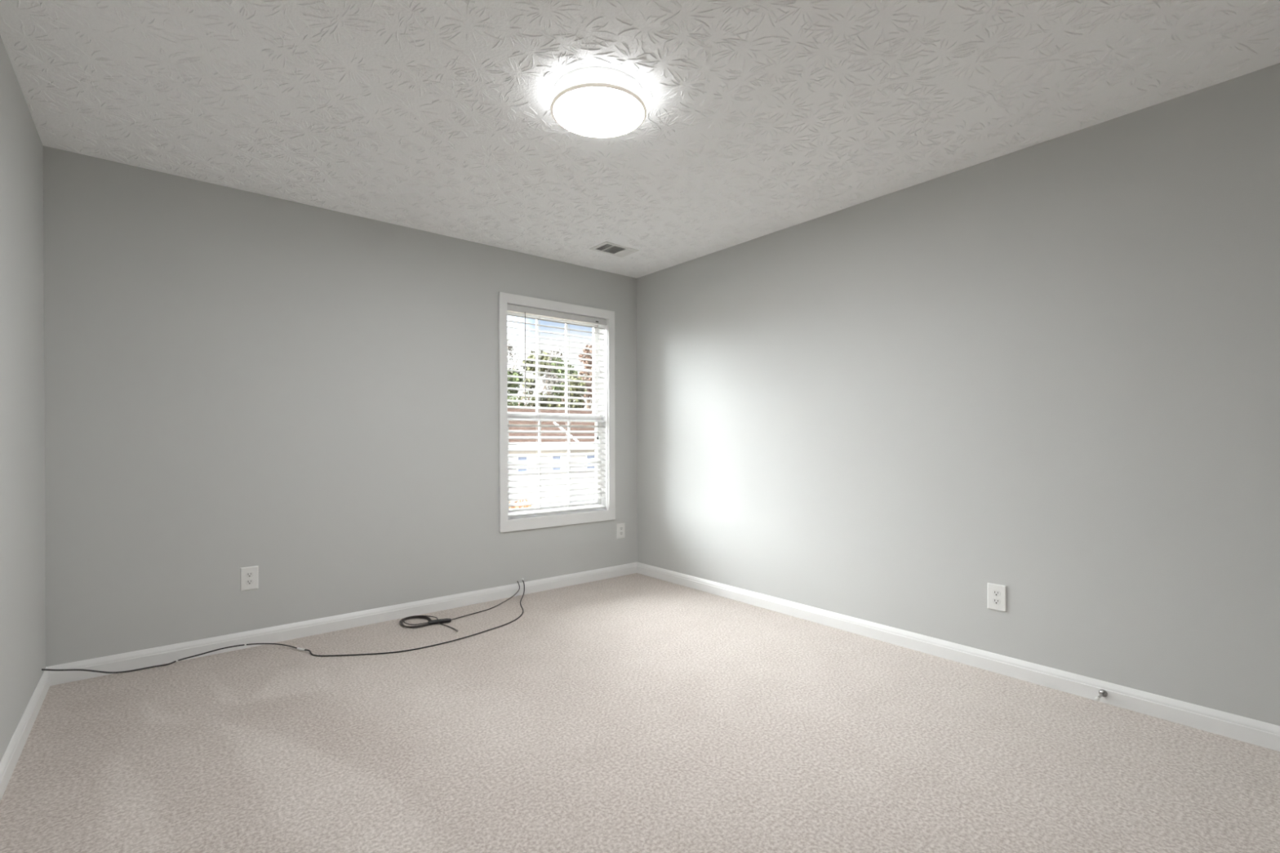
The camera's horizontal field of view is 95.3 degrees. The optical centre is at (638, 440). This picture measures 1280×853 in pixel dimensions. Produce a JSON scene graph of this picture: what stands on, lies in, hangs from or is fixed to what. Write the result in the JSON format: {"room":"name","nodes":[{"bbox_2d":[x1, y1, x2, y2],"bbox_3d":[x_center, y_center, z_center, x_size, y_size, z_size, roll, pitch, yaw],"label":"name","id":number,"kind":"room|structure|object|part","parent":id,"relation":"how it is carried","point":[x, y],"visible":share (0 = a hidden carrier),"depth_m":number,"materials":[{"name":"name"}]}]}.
{"room":"empty bedroom","nodes":[
{"label":"empty bedroom","id":0,"kind":"room"},
{"bbox_2d":[0,35,45,760],"bbox_3d":[-1.000,-0.114,0.489,0.140,2.660,5.740,0,0,-40],"label":"wall","id":1,"kind":"structure","parent":0,"point":[22,420],"depth_m":2.16,"materials":[{"name":"grey paint"}]},
{"bbox_2d":[0,666,49,801],"bbox_3d":[-0.893,1.072,0.488,0.014,0.086,5.600,0,0,-40],"label":"baseboard","id":2,"kind":"structure","parent":1,"relation":"attached to","point":[10,758],"depth_m":2.11,"materials":[{"name":"white paint"}]},
{"bbox_2d":[43,146,636,666],"bbox_3d":[-1.397,-0.116,3.794,3.463,2.440,0.140,0,0,-40],"label":"wall","id":3,"kind":"structure","parent":0,"point":[307,396],"depth_m":3.17,"materials":[{"name":"grey paint"}]},
{"bbox_2d":[240,565,258,591],"bbox_3d":[-2.088,0.740,3.128,0.081,0.124,0.008,0,0,-40],"label":"wall outlet","id":4,"kind":"object","parent":3,"relation":"attached to","point":[249,575],"visible":1,"depth_m":3.12,"materials":[{"name":"white plastic"}]},
{"bbox_2d":[245,579,253,585],"bbox_3d":[-2.086,0.759,3.126,0.033,0.028,0.002,0,0,-40],"label":"receptacle","id":5,"kind":"object","parent":4,"relation":"attached to","point":[248,582],"depth_m":3.12,"materials":[{"name":"white plastic"}]},
{"bbox_2d":[245,572,253,577],"bbox_3d":[-2.086,0.720,3.126,0.033,0.028,0.002,0,0,-40],"label":"receptacle","id":6,"kind":"object","parent":4,"relation":"attached to","point":[248,575],"depth_m":3.12,"materials":[{"name":"white plastic"}]},
{"bbox_2d":[47,562,636,685],"bbox_3d":[-1.345,1.061,3.739,3.463,0.086,0.014,0,0,-40],"label":"baseboard","id":7,"kind":"structure","parent":3,"relation":"attached to","point":[158,655],"depth_m":3.29,"materials":[{"name":"white paint"}]},
{"bbox_2d":[498,291,615,532],"bbox_3d":[-0.629,-0.196,4.421,1.002,1.669,0.163,0,0,-40],"label":"window","id":8,"kind":"structure","parent":3,"relation":"in","point":[507,524],"depth_m":4.43,"materials":[{"name":"white paint"}]},
{"bbox_3d":[-0.667,-0.553,4.461,0.864,0.817,0.030,0,0,-40],"label":"sash","id":9,"kind":"part","parent":8,"relation":"part of","materials":[{"name":"white plastic"}]},
{"bbox_3d":[-0.644,0.185,4.437,0.864,0.739,0.030,0,0,-40],"label":"sash","id":10,"kind":"part","parent":8,"relation":"part of","materials":[{"name":"white plastic"}]},
{"bbox_2d":[506,303,606,517],"bbox_3d":[-0.605,-0.210,4.388,0.866,1.507,0.078,0,0,-40],"label":"window blind","id":11,"kind":"object","parent":8,"relation":"attached to","point":[511,308],"visible":0.86,"depth_m":4.37,"materials":[{"name":"white plastic"}]},
{"bbox_3d":[-0.736,-0.201,4.294,0.014,1.436,0.053,0,0,-40],"label":"ladder cord","id":12,"kind":"part","parent":11,"relation":"part of","materials":[{"name":"white fabric"}]},
{"bbox_3d":[-0.611,0.528,4.399,0.860,0.031,0.048,0,0,-40],"label":"rail","id":13,"kind":"part","parent":11,"relation":"part of","materials":[{"name":"white plastic"}]},
{"bbox_3d":[-0.540,-0.202,4.456,0.014,1.436,0.053,0,0,-40],"label":"ladder cord","id":14,"kind":"part","parent":11,"relation":"part of","materials":[{"name":"white fabric"}]},
{"bbox_3d":[-0.327,-0.483,4.580,0.008,0.895,0.005,0,0,-40],"label":"lift cord","id":15,"kind":"part","parent":11,"relation":"part of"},
{"bbox_3d":[-0.323,-0.203,4.636,0.014,1.436,0.053,0,0,-40],"label":"ladder cord","id":16,"kind":"part","parent":11,"relation":"part of","materials":[{"name":"white fabric"}]},
{"bbox_2d":[617,522,625,538],"bbox_3d":[-0.145,0.735,4.735,0.081,0.124,0.008,0,0,-40],"label":"wall outlet","id":17,"kind":"object","parent":3,"relation":"attached to","point":[620,526],"visible":1,"depth_m":4.73,"materials":[{"name":"white plastic"}]},
{"bbox_2d":[0,573,1279,852],"bbox_3d":[0.436,1.159,1.588,3.463,0.100,5.600,0,0,-40],"label":"floor","id":18,"kind":"structure","parent":0,"point":[636,713],"depth_m":2.07,"materials":[{"name":"beige carpet"}]},
{"bbox_2d":[41,579,524,673],"bbox_3d":[-1.557,1.048,3.164,2.410,0.117,0.633,0,0,-40],"label":"cable","id":19,"kind":"object","parent":18,"relation":"on","point":[297,648],"visible":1,"depth_m":3.01,"materials":[{"name":"black plastic"}]},
{"bbox_2d":[399,581,519,631],"bbox_3d":[-1.152,1.052,3.799,0.443,0.104,0.827,0,0,15],"label":"cable","id":20,"kind":"object","parent":18,"relation":"on","point":[441,621],"visible":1,"depth_m":3.52,"materials":[{"name":"black plastic"}]},
{"bbox_2d":[0,0,1279,278],"bbox_3d":[0.430,-1.389,1.578,3.463,0.124,5.600,0,0,-40],"label":"ceiling","id":21,"kind":"structure","parent":0,"point":[764,117],"depth_m":2.23,"materials":[{"name":"white paint"}]},
{"bbox_2d":[550,66,646,137],"bbox_3d":[-0.155,-1.293,2.256,0.371,0.078,0.371,0,0,-40],"label":"ceiling light","id":22,"kind":"object","parent":21,"relation":"attached to","point":[592,102],"visible":1,"depth_m":2.18,"materials":[{"name":"frosted white glass"},{"name":"brushed nickel metal"}]},
{"bbox_3d":[-0.155,-1.323,2.256,0.352,0.020,0.352,0,0,-40],"label":"mounting plate","id":23,"kind":"part","parent":22,"relation":"part of","materials":[{"name":"white paint"}]},
{"bbox_2d":[589,241,639,257],"bbox_3d":[-0.173,-1.336,4.095,0.289,0.006,0.197,0,0,-40],"label":"ceiling vent","id":24,"kind":"object","parent":21,"relation":"in","point":[606,247],"visible":1,"depth_m":4.09,"materials":[{"name":"white metal"}]},
{"bbox_2d":[636,62,1279,725],"bbox_3d":[1.776,-0.129,2.785,0.140,2.660,5.740,0,0,-40],"label":"wall","id":25,"kind":"structure","parent":0,"point":[1048,372],"depth_m":2.69,"materials":[{"name":"grey paint"}]},
{"bbox_2d":[636,561,1279,751],"bbox_3d":[1.764,1.058,2.687,0.014,0.086,5.600,0,0,-40],"label":"baseboard","id":26,"kind":"structure","parent":25,"relation":"attached to","point":[1265,735],"depth_m":2.70,"materials":[{"name":"white paint"}]},
{"bbox_2d":[1094,689,1107,701],"bbox_3d":[1.919,1.062,2.425,0.081,0.030,0.030,0,0,-40],"label":"door stop","id":27,"kind":"object","parent":26,"relation":"attached to","point":[1103,693],"visible":1,"depth_m":2.44,"materials":[{"name":"silver metal"}]},
{"bbox_2d":[987,582,1006,612],"bbox_3d":[1.698,0.745,2.770,0.008,0.124,0.081,0,0,-40],"label":"wall outlet","id":28,"kind":"object","parent":25,"relation":"attached to","point":[997,593],"visible":1,"depth_m":2.77,"materials":[{"name":"white plastic"}]},
{"bbox_2d":[992,598,999,604],"bbox_3d":[1.696,0.765,2.768,0.002,0.028,0.033,0,0,-40],"label":"receptacle","id":29,"kind":"object","parent":28,"relation":"attached to","point":[995,601],"depth_m":2.77,"materials":[{"name":"white plastic"}]},
{"bbox_2d":[992,590,999,596],"bbox_3d":[1.695,0.726,2.768,0.002,0.028,0.033,0,0,-40],"label":"receptacle","id":30,"kind":"object","parent":28,"relation":"attached to","point":[995,593],"depth_m":2.77,"materials":[{"name":"white plastic"}]},
{"label":"outside","id":31,"kind":"structure","parent":0,"visible":0},
{"label":"ground","id":32,"kind":"structure","parent":31,"visible":0},
{"bbox_2d":[506,340,519,384],"bbox_3d":[-14.510,-3.486,62.656,4.667,14.616,4.930,0,0,-40],"label":"tree","id":33,"kind":"object","parent":32,"relation":"on","point":[508,341],"visible":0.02,"depth_m":62.05,"materials":[{"name":"green plant"}]},
{"bbox_2d":[507,368,530,406],"bbox_3d":[-10.511,-1.145,48.927,4.262,10.022,4.456,0,0,-40],"label":"tree","id":34,"kind":"object","parent":32,"relation":"on","point":[509,373],"visible":0.13,"depth_m":49.01,"materials":[{"name":"green plant"}]},
{"bbox_2d":[509,499,531,509],"bbox_3d":[-5.467,3.276,26.668,2.475,1.347,2.303,0,0,9],"label":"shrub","id":35,"kind":"object","parent":32,"relation":"on","point":[519,500],"visible":0.07,"depth_m":26.58,"materials":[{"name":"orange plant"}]},
{"bbox_2d":[515,350,559,407],"bbox_3d":[-8.947,-2.159,52.073,3.470,12.017,4.189,0,0,-40],"label":"tree","id":36,"kind":"object","parent":32,"relation":"on","point":[531,357],"visible":0.3,"depth_m":51.56,"materials":[{"name":"green plant"}]},
{"bbox_2d":[534,348,564,405],"bbox_3d":[-8.799,-3.146,64.996,5.810,13.893,4.520,0,0,-40],"label":"tree","id":37,"kind":"object","parent":32,"relation":"on","point":[553,376],"visible":0.2,"depth_m":63.84,"materials":[{"name":"green plant"}]},
{"bbox_2d":[507,408,595,507],"bbox_3d":[-5.684,0.842,36.856,17.860,6.100,12.150,0,0,-40],"label":"house","id":38,"kind":"structure","parent":32,"relation":"on","point":[509,410],"depth_m":30.90,"materials":[{"name":"white"}]},
{"bbox_3d":[-5.867,1.170,29.314,0.500,0.800,0.020,0,0,-40],"label":"pane","id":39,"kind":"part","parent":38,"relation":"part of","materials":[{"name":"clear glass"}]},
{"bbox_3d":[-4.326,1.192,30.589,0.500,0.780,0.020,0,0,-40],"label":"pane","id":40,"kind":"part","parent":38,"relation":"part of","materials":[{"name":"clear glass"}]},
{"bbox_3d":[-2.987,1.314,36.110,0.600,0.850,0.020,0,0,-40],"label":"pane","id":41,"kind":"part","parent":38,"relation":"part of","materials":[{"name":"clear glass"}]},
{"bbox_2d":[548,357,577,406],"bbox_3d":[-7.859,-2.374,58.804,5.192,12.392,4.054,0,0,-22],"label":"tree","id":42,"kind":"object","parent":32,"relation":"on","point":[557,371],"visible":0.12,"depth_m":58.65,"materials":[{"name":"green plant"}]},
{"bbox_2d":[555,373,586,408],"bbox_3d":[-5.526,-0.872,48.148,3.376,9.462,2.960,0,0,-40],"label":"tree","id":43,"kind":"object","parent":32,"relation":"on","point":[573,378],"visible":0.27,"depth_m":47.71,"materials":[{"name":"green plant"}]},
{"bbox_2d":[577,344,592,408],"bbox_3d":[-4.751,-2.416,53.529,2.913,12.502,2.596,0,0,17],"label":"tree","id":44,"kind":"object","parent":32,"relation":"on","point":[584,351],"visible":0.27,"depth_m":53.11,"materials":[{"name":"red plant"}]}
]}

